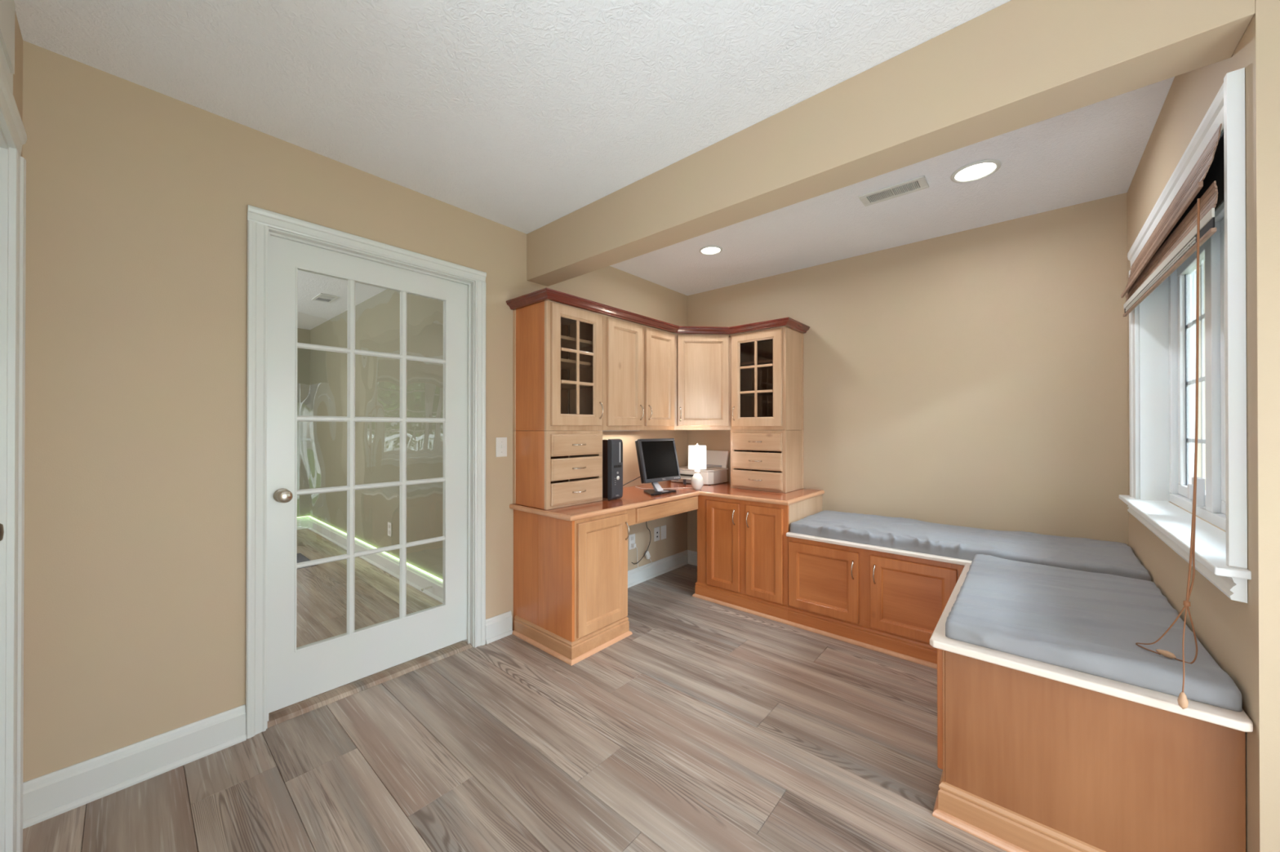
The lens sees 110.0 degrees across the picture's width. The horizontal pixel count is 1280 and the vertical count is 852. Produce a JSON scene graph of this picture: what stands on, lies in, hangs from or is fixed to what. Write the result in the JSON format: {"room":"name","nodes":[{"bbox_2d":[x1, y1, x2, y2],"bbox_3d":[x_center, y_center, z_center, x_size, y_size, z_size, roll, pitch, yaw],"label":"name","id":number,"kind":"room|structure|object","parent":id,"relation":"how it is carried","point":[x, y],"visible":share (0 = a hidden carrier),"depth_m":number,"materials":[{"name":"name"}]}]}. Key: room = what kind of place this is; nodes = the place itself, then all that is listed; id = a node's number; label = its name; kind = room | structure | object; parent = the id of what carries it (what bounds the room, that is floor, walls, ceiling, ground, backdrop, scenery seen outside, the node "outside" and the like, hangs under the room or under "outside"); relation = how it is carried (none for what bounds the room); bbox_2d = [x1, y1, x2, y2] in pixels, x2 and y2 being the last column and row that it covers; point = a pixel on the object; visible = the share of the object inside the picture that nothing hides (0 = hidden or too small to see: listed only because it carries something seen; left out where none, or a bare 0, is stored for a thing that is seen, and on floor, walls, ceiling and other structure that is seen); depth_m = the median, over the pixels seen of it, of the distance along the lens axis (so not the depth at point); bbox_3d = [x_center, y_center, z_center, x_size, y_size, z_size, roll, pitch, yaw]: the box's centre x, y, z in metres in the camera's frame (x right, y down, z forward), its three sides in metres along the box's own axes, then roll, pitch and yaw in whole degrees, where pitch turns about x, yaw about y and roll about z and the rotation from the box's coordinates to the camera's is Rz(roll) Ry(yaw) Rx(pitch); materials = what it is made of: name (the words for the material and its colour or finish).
{"room":"office","nodes":[
{"label":"office","id":0,"kind":"room"},
{"bbox_2d":[13,10,22,156],"bbox_3d":[-1.413,0.041,0.870,1.450,2.490,0.116,0,0,41],"label":"wall","id":1,"kind":"structure","parent":0,"point":[18,76],"depth_m":1.34,"materials":[{"name":"beige paint"}]},
{"bbox_2d":[0,523,4,541],"bbox_3d":[-1.411,0.238,0.923,0.826,1.973,0.089,0,0,41],"label":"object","id":2,"kind":"structure","parent":1,"relation":"in","point":[2,529],"depth_m":1.03,"materials":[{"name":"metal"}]},
{"bbox_2d":[0,0,14,93],"bbox_3d":[-1.300,-1.006,0.868,0.972,0.285,0.024,0,0,41],"label":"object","id":3,"kind":"object","parent":1,"relation":"attached to","point":[6,6],"visible":0.74,"depth_m":1.09,"materials":[{"name":"white paint"}]},
{"bbox_2d":[0,57,26,851],"bbox_3d":[-1.431,0.194,0.901,1.028,2.085,0.140,0,0,41],"label":"door frame","id":4,"kind":"structure","parent":1,"relation":"attached to","point":[13,135],"depth_m":1.22,"materials":[{"name":"white paint"}]},
{"bbox_2d":[297,328,310,519],"bbox_3d":[-5.053,0.054,4.448,0.080,2.490,3.070,0,0,41],"label":"wall","id":5,"kind":"structure","parent":0,"point":[303,335],"depth_m":5.47,"materials":[{"name":"grey paint"}]},
{"bbox_2d":[297,270,386,329],"bbox_3d":[-3.450,-1.246,3.023,4.215,0.100,3.020,0,0,41],"label":"ceiling","id":6,"kind":"structure","parent":0,"point":[311,313],"depth_m":4.10,"materials":[{"name":"white paint"}]},
{"bbox_2d":[311,293,339,302],"bbox_3d":[-2.921,-1.187,4.160,0.300,0.008,0.150,0,0,41],"label":"ceiling vent","id":7,"kind":"object","parent":6,"relation":"in","point":[322,297],"visible":1,"depth_m":4.15,"materials":[{"name":"white metal"}]},
{"bbox_2d":[22,40,687,782],"bbox_3d":[-0.793,0.048,2.773,0.115,2.490,3.801,0,0,41],"label":"wall","id":8,"kind":"structure","parent":0,"point":[138,197],"depth_m":1.60,"materials":[{"name":"beige paint"}]},
{"bbox_2d":[22,704,246,829],"bbox_3d":[-1.736,1.174,1.577,0.028,0.130,0.525,0,0,41],"label":"baseboard","id":9,"kind":"structure","parent":8,"relation":"attached to","point":[46,797],"depth_m":1.54,"materials":[{"name":"white paint"}]},
{"bbox_2d":[245,204,486,739],"bbox_3d":[-1.268,0.181,2.209,0.139,2.120,1.034,0,0,41],"label":"door frame","id":10,"kind":"structure","parent":8,"relation":"attached to","point":[262,224],"depth_m":1.84,"materials":[{"name":"white paint"}]},
{"bbox_2d":[268,235,467,713],"bbox_3d":[-1.256,0.200,2.200,0.099,2.011,0.892,0,0,41],"label":"door","id":11,"kind":"structure","parent":8,"relation":"in","point":[295,675],"depth_m":2.11,"materials":[{"name":"white paint"}]},
{"bbox_2d":[485,610,512,644],"bbox_3d":[-0.825,1.178,2.623,0.028,0.130,0.172,0,0,41],"label":"baseboard","id":12,"kind":"structure","parent":8,"relation":"attached to","point":[498,627],"depth_m":2.62,"materials":[{"name":"white paint"}]},
{"bbox_2d":[495,437,506,457],"bbox_3d":[-0.816,0.125,2.647,0.016,0.115,0.072,0,0,41],"label":"light switch","id":13,"kind":"object","parent":8,"relation":"attached to","point":[501,442],"visible":1,"depth_m":2.64,"materials":[{"name":"white plastic"}]},
{"bbox_2d":[568,315,674,430],"bbox_3d":[-0.092,-0.335,3.205,0.373,0.730,0.759,0,0,41],"label":"upper cabinet","id":14,"kind":"object","parent":8,"relation":"attached to","point":[638,360],"visible":0.78,"depth_m":3.06,"materials":[{"name":"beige wood"}]},
{"bbox_2d":[598,430,639,431],"bbox_3d":[-0.149,0.035,3.326,0.030,0.009,0.420,0,0,41],"label":"light","id":15,"kind":"object","parent":14,"relation":"attached to","point":[598,430],"visible":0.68,"depth_m":3.26,"materials":[{"name":"white plastic"}]},
{"bbox_2d":[628,533,635,550],"bbox_3d":[-0.062,0.909,3.515,0.007,0.115,0.072,0,0,41],"label":"wall outlet","id":16,"kind":"object","parent":8,"relation":"attached to","point":[632,537],"visible":0.88,"depth_m":3.50,"materials":[{"name":"white plastic"}]},
{"bbox_2d":[631,521,650,564],"bbox_3d":[0.012,0.830,3.533,0.005,0.488,0.231,0,0,41],"label":"power cable","id":17,"kind":"object","parent":8,"relation":"attached to","point":[646,522],"visible":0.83,"depth_m":3.58,"materials":[{"name":"black rubber"}]},
{"bbox_2d":[631,543,652,570],"bbox_3d":[0.020,1.033,3.571,0.029,0.223,0.219,0,0,45],"label":"power adapter","id":18,"kind":"object","parent":8,"relation":"attached to","point":[633,545],"visible":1,"depth_m":3.59,"materials":[{"name":"white plastic"}]},
{"bbox_2d":[653,526,659,542],"bbox_3d":[0.143,0.905,3.750,0.008,0.115,0.072,0,0,41],"label":"wall outlet","id":19,"kind":"object","parent":8,"relation":"attached to","point":[656,530],"visible":1,"depth_m":3.74,"materials":[{"name":"white plastic"}]},
{"bbox_2d":[627,550,697,587],"bbox_3d":[0.168,1.187,3.396,0.510,0.118,1.389,0,0,41],"label":"baseboard","id":20,"kind":"structure","parent":8,"relation":"attached to","point":[635,576],"depth_m":3.77,"materials":[{"name":"white paint"}]},
{"bbox_2d":[660,524,666,539],"bbox_3d":[0.201,0.907,3.819,0.006,0.115,0.072,0,0,41],"label":"wall plate","id":21,"kind":"object","parent":8,"relation":"attached to","point":[663,529],"visible":1,"depth_m":3.81,"materials":[{"name":"white plastic"}]},
{"bbox_2d":[674,334,731,430],"bbox_3d":[0.462,-0.334,3.643,0.632,0.730,0.638,0,0,41],"label":"upper cabinet","id":22,"kind":"object","parent":8,"relation":"attached to","point":[704,361],"visible":0.98,"depth_m":3.41,"materials":[{"name":"brown wood"}]},
{"bbox_2d":[309,288,443,579],"bbox_3d":[-2.452,0.053,4.165,4.215,2.490,0.080,0,0,41],"label":"wall","id":23,"kind":"structure","parent":0,"point":[377,318],"depth_m":3.97,"materials":[{"name":"grey paint"}]},
{"bbox_2d":[297,517,442,603],"bbox_3d":[-3.433,1.179,3.046,4.200,0.130,2.890,0,0,41],"label":"baseboard","id":24,"kind":"structure","parent":23,"relation":"attached to","point":[416,579],"depth_m":3.90,"materials":[{"name":"white paint"}]},
{"bbox_2d":[297,515,442,582],"bbox_3d":[-3.371,1.100,3.123,4.188,0.006,2.688,0,0,41],"label":"led strip","id":25,"kind":"object","parent":24,"relation":"on","point":[359,540],"visible":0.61,"depth_m":3.87,"materials":[{"name":"green"}]},
{"bbox_2d":[387,522,391,537],"bbox_3d":[-2.142,0.885,3.832,0.075,0.115,0.010,0,0,41],"label":"wall outlet","id":26,"kind":"object","parent":23,"relation":"attached to","point":[389,525],"visible":1,"depth_m":3.82,"materials":[{"name":"white plastic"}]},
{"bbox_2d":[22,528,1006,851],"bbox_3d":[-2.013,1.269,1.531,8.330,0.060,7.271,0,0,41],"label":"floor","id":27,"kind":"structure","parent":0,"point":[709,726],"depth_m":1.68,"materials":[{"name":"wood"}]},
{"bbox_2d":[297,553,315,568],"bbox_3d":[-3.353,1.241,3.891,0.550,0.012,0.770,0,0,41],"label":"floor mat","id":28,"kind":"object","parent":27,"relation":"on","point":[300,558],"visible":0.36,"depth_m":4.15,"materials":[{"name":"grey fabric"}]},
{"bbox_2d":[267,641,472,728],"bbox_3d":[-1.277,1.236,2.213,0.115,0.013,0.897,0,0,41],"label":"threshold","id":29,"kind":"object","parent":27,"relation":"on","point":[295,710],"visible":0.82,"depth_m":2.13,"materials":[{"name":"wood"}]},
{"bbox_2d":[512,509,632,666],"bbox_3d":[-0.405,0.871,2.674,0.593,0.744,0.471,0,0,41],"label":"base cabinet","id":30,"kind":"object","parent":27,"relation":"on","point":[571,578],"visible":0.81,"depth_m":2.49,"materials":[{"name":"orange wood"}]},
{"bbox_2d":[692,494,822,624],"bbox_3d":[0.855,0.873,3.273,0.709,0.744,0.673,0,0,41],"label":"base cabinet","id":31,"kind":"object","parent":27,"relation":"on","point":[743,545],"visible":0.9,"depth_m":3.02,"materials":[{"name":"orange wood"}]},
{"bbox_2d":[509,480,824,521],"bbox_3d":[0.284,0.485,2.989,1.222,0.026,1.856,0,0,41],"label":"countertop","id":32,"kind":"structure","parent":31,"relation":"on","point":[633,497],"depth_m":2.96,"materials":[{"name":"red wood"}]},
{"bbox_2d":[512,431,602,510],"bbox_3d":[-0.484,0.249,2.752,0.373,0.440,0.440,0,0,41],"label":"drawer unit","id":33,"kind":"object","parent":32,"relation":"on","point":[542,467],"visible":0.98,"depth_m":2.62,"materials":[{"name":"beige wood"}]},
{"bbox_2d":[512,300,603,431],"bbox_3d":[-0.484,-0.337,2.755,0.373,0.730,0.440,0,0,41],"label":"upper cabinet","id":34,"kind":"object","parent":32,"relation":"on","point":[541,342],"visible":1,"depth_m":2.65,"materials":[{"name":"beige wood"}]},
{"bbox_2d":[560,335,592,349],"bbox_3d":[-0.510,-0.522,2.780,0.285,0.018,0.404,0,0,41],"label":"shelf","id":35,"kind":"object","parent":34,"relation":"attached to","point":[566,342],"depth_m":2.80,"materials":[{"name":"brown wood"}]},
{"bbox_2d":[560,358,592,370],"bbox_3d":[-0.510,-0.387,2.780,0.285,0.018,0.404,0,0,41],"label":"shelf","id":36,"kind":"object","parent":34,"relation":"attached to","point":[566,364],"depth_m":2.82,"materials":[{"name":"brown wood"}]},
{"bbox_2d":[560,382,592,389],"bbox_3d":[-0.510,-0.257,2.779,0.285,0.018,0.404,0,0,41],"label":"shelf","id":37,"kind":"object","parent":34,"relation":"attached to","point":[563,386],"depth_m":2.86,"materials":[{"name":"brown wood"}]},
{"bbox_2d":[506,287,809,334],"bbox_3d":[0.223,-0.723,3.052,2.180,0.044,0.597,0,0,-23],"label":"crown molding","id":38,"kind":"structure","parent":34,"relation":"on","point":[545,294],"depth_m":3.02,"materials":[{"name":"brown wood"}]},
{"bbox_2d":[602,439,622,499],"bbox_3d":[-0.266,0.278,2.966,0.335,0.388,0.102,0,0,41],"label":"computer tower","id":39,"kind":"object","parent":32,"relation":"on","point":[612,449],"visible":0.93,"depth_m":2.85,"materials":[{"name":"grey plastic"}]},
{"bbox_2d":[635,438,680,496],"bbox_3d":[0.147,0.282,3.231,0.204,0.381,0.406,0,0,41],"label":"monitor","id":40,"kind":"object","parent":32,"relation":"on","point":[657,458],"visible":1,"depth_m":3.21,"materials":[{"name":"grey plastic"}]},
{"bbox_2d":[626,495,697,525],"bbox_3d":[0.171,0.552,2.971,0.036,0.104,0.777,0,0,41],"label":"drawer","id":41,"kind":"object","parent":32,"relation":"attached to","point":[650,513],"visible":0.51,"depth_m":2.91,"materials":[{"name":"brown wood"}]},
{"bbox_2d":[635,486,693,488],"bbox_3d":[0.179,0.470,3.382,0.460,0.004,0.106,0,0,11],"label":"lamp cord","id":42,"kind":"object","parent":32,"relation":"on","point":[635,486],"visible":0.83,"depth_m":3.37,"materials":[{"name":"white plastic"}]},
{"bbox_2d":[688,443,706,489],"bbox_3d":[0.428,0.300,3.345,0.132,0.346,0.132,0,0,41],"label":"table lamp","id":43,"kind":"object","parent":32,"relation":"on","point":[696,454],"visible":1,"depth_m":3.30,"materials":[{"name":"white fabric"}]},
{"bbox_2d":[671,449,728,484],"bbox_3d":[0.489,0.343,3.771,0.395,0.264,0.391,0,0,41],"label":"printer","id":44,"kind":"object","parent":32,"relation":"on","point":[717,461],"visible":0.62,"depth_m":3.72,"materials":[{"name":"white plastic"}]},
{"bbox_2d":[680,476,691,479],"bbox_3d":[0.377,0.428,3.654,0.190,0.008,0.069,0,0,41],"label":"paper tray","id":45,"kind":"object","parent":44,"relation":"on","point":[682,477],"depth_m":3.66,"materials":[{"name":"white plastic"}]},
{"bbox_2d":[730,430,804,493],"bbox_3d":[0.951,0.252,3.392,0.440,0.440,0.374,0,0,41],"label":"drawer unit","id":46,"kind":"object","parent":32,"relation":"on","point":[766,460],"visible":1,"depth_m":3.27,"materials":[{"name":"brown wood"}]},
{"bbox_2d":[730,326,804,430],"bbox_3d":[0.951,-0.335,3.394,0.440,0.730,0.374,0,0,41],"label":"upper cabinet","id":47,"kind":"object","parent":46,"relation":"on","point":[766,366],"visible":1,"depth_m":3.32,"materials":[{"name":"brown wood"}]},
{"bbox_2d":[740,359,773,368],"bbox_3d":[0.972,-0.474,3.423,0.404,0.018,0.284,0,0,41],"label":"shelf","id":48,"kind":"object","parent":47,"relation":"attached to","point":[764,362],"depth_m":3.38,"materials":[{"name":"brown wood"}]},
{"bbox_2d":[740,391,773,395],"bbox_3d":[0.972,-0.254,3.422,0.404,0.018,0.284,0,0,41],"label":"shelf","id":49,"kind":"object","parent":47,"relation":"attached to","point":[771,393],"depth_m":3.49,"materials":[{"name":"brown wood"}]},
{"bbox_2d":[786,531,972,669],"bbox_3d":[1.699,0.955,2.537,1.530,0.575,0.674,0,0,41],"label":"storage bench","id":50,"kind":"object","parent":27,"relation":"on","point":[887,601],"visible":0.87,"depth_m":2.50,"materials":[{"name":"orange wood"}]},
{"bbox_2d":[790,510,1151,581],"bbox_3d":[1.711,0.625,2.551,1.519,0.084,0.634,0,0,41],"label":"seat cushion","id":51,"kind":"object","parent":50,"relation":"on","point":[1083,554],"visible":0.98,"depth_m":2.36,"materials":[{"name":"grey fabric"}]},
{"bbox_2d":[929,562,1253,851],"bbox_3d":[1.470,0.951,1.597,0.638,0.575,1.070,0,0,41],"label":"storage bench","id":52,"kind":"object","parent":27,"relation":"on","point":[1033,756],"visible":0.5,"depth_m":1.22,"materials":[{"name":"orange wood"}]},
{"bbox_2d":[945,554,1242,711],"bbox_3d":[1.498,0.631,1.591,0.574,0.064,1.011,0,0,41],"label":"seat cushion","id":53,"kind":"object","parent":52,"relation":"on","point":[1090,623],"visible":0.99,"depth_m":1.37,"materials":[{"name":"grey fabric"}]},
{"bbox_2d":[13,0,1174,295],"bbox_3d":[-0.415,-1.257,0.095,4.020,0.100,7.191,0,0,41],"label":"ceiling","id":54,"kind":"structure","parent":0,"point":[522,116],"depth_m":1.61,"materials":[{"name":"white paint"}]},
{"bbox_2d":[698,245,722,255],"bbox_3d":[0.480,-1.191,3.041,0.156,0.008,0.156,0,0,41],"label":"recessed light","id":55,"kind":"object","parent":54,"relation":"in","point":[708,250],"visible":1,"depth_m":3.04,"materials":[{"name":"white paint"}]},
{"bbox_2d":[857,175,928,206],"bbox_3d":[1.290,-1.194,2.284,0.295,0.008,0.132,0,0,41],"label":"ceiling vent","id":56,"kind":"object","parent":54,"relation":"in","point":[920,183],"visible":1,"depth_m":2.27,"materials":[{"name":"white metal"}]},
{"bbox_2d":[950,159,1000,182],"bbox_3d":[1.576,-1.194,2.106,0.190,0.008,0.190,0,0,41],"label":"recessed light","id":57,"kind":"object","parent":54,"relation":"in","point":[978,170],"visible":1,"depth_m":2.10,"materials":[{"name":"white paint"}]},
{"bbox_2d":[526,0,1255,286],"bbox_3d":[0.380,-1.055,1.950,2.740,0.290,0.160,0,0,41],"label":"ceiling beam","id":58,"kind":"structure","parent":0,"point":[1015,64],"depth_m":1.44,"materials":[{"name":"beige paint"}]},
{"bbox_2d":[687,192,1128,551],"bbox_3d":[1.575,0.050,3.165,2.940,2.490,0.100,0,0,41],"label":"wall","id":59,"kind":"structure","parent":0,"point":[977,377],"depth_m":2.71,"materials":[{"name":"beige paint"}]},
{"bbox_2d":[1127,0,1279,851],"bbox_3d":[2.005,0.044,1.574,0.200,2.490,1.734,0,0,41],"label":"wall","id":60,"kind":"structure","parent":0,"point":[1242,638],"depth_m":1.00,"materials":[{"name":"beige paint"}]},
{"bbox_2d":[1119,67,1251,603],"bbox_3d":[1.927,-0.209,1.551,0.217,1.240,1.510,0,0,41],"label":"window","id":61,"kind":"structure","parent":60,"relation":"in","point":[1162,396],"depth_m":1.52,"materials":[{"name":"white paint"}]},
{"bbox_2d":[1120,123,1224,709],"bbox_3d":[1.767,-0.037,1.581,0.146,1.397,1.481,0,0,41],"label":"roman shade","id":62,"kind":"object","parent":61,"relation":"attached to","point":[1188,222],"visible":1,"depth_m":1.22,"materials":[{"name":"brown fabric"}]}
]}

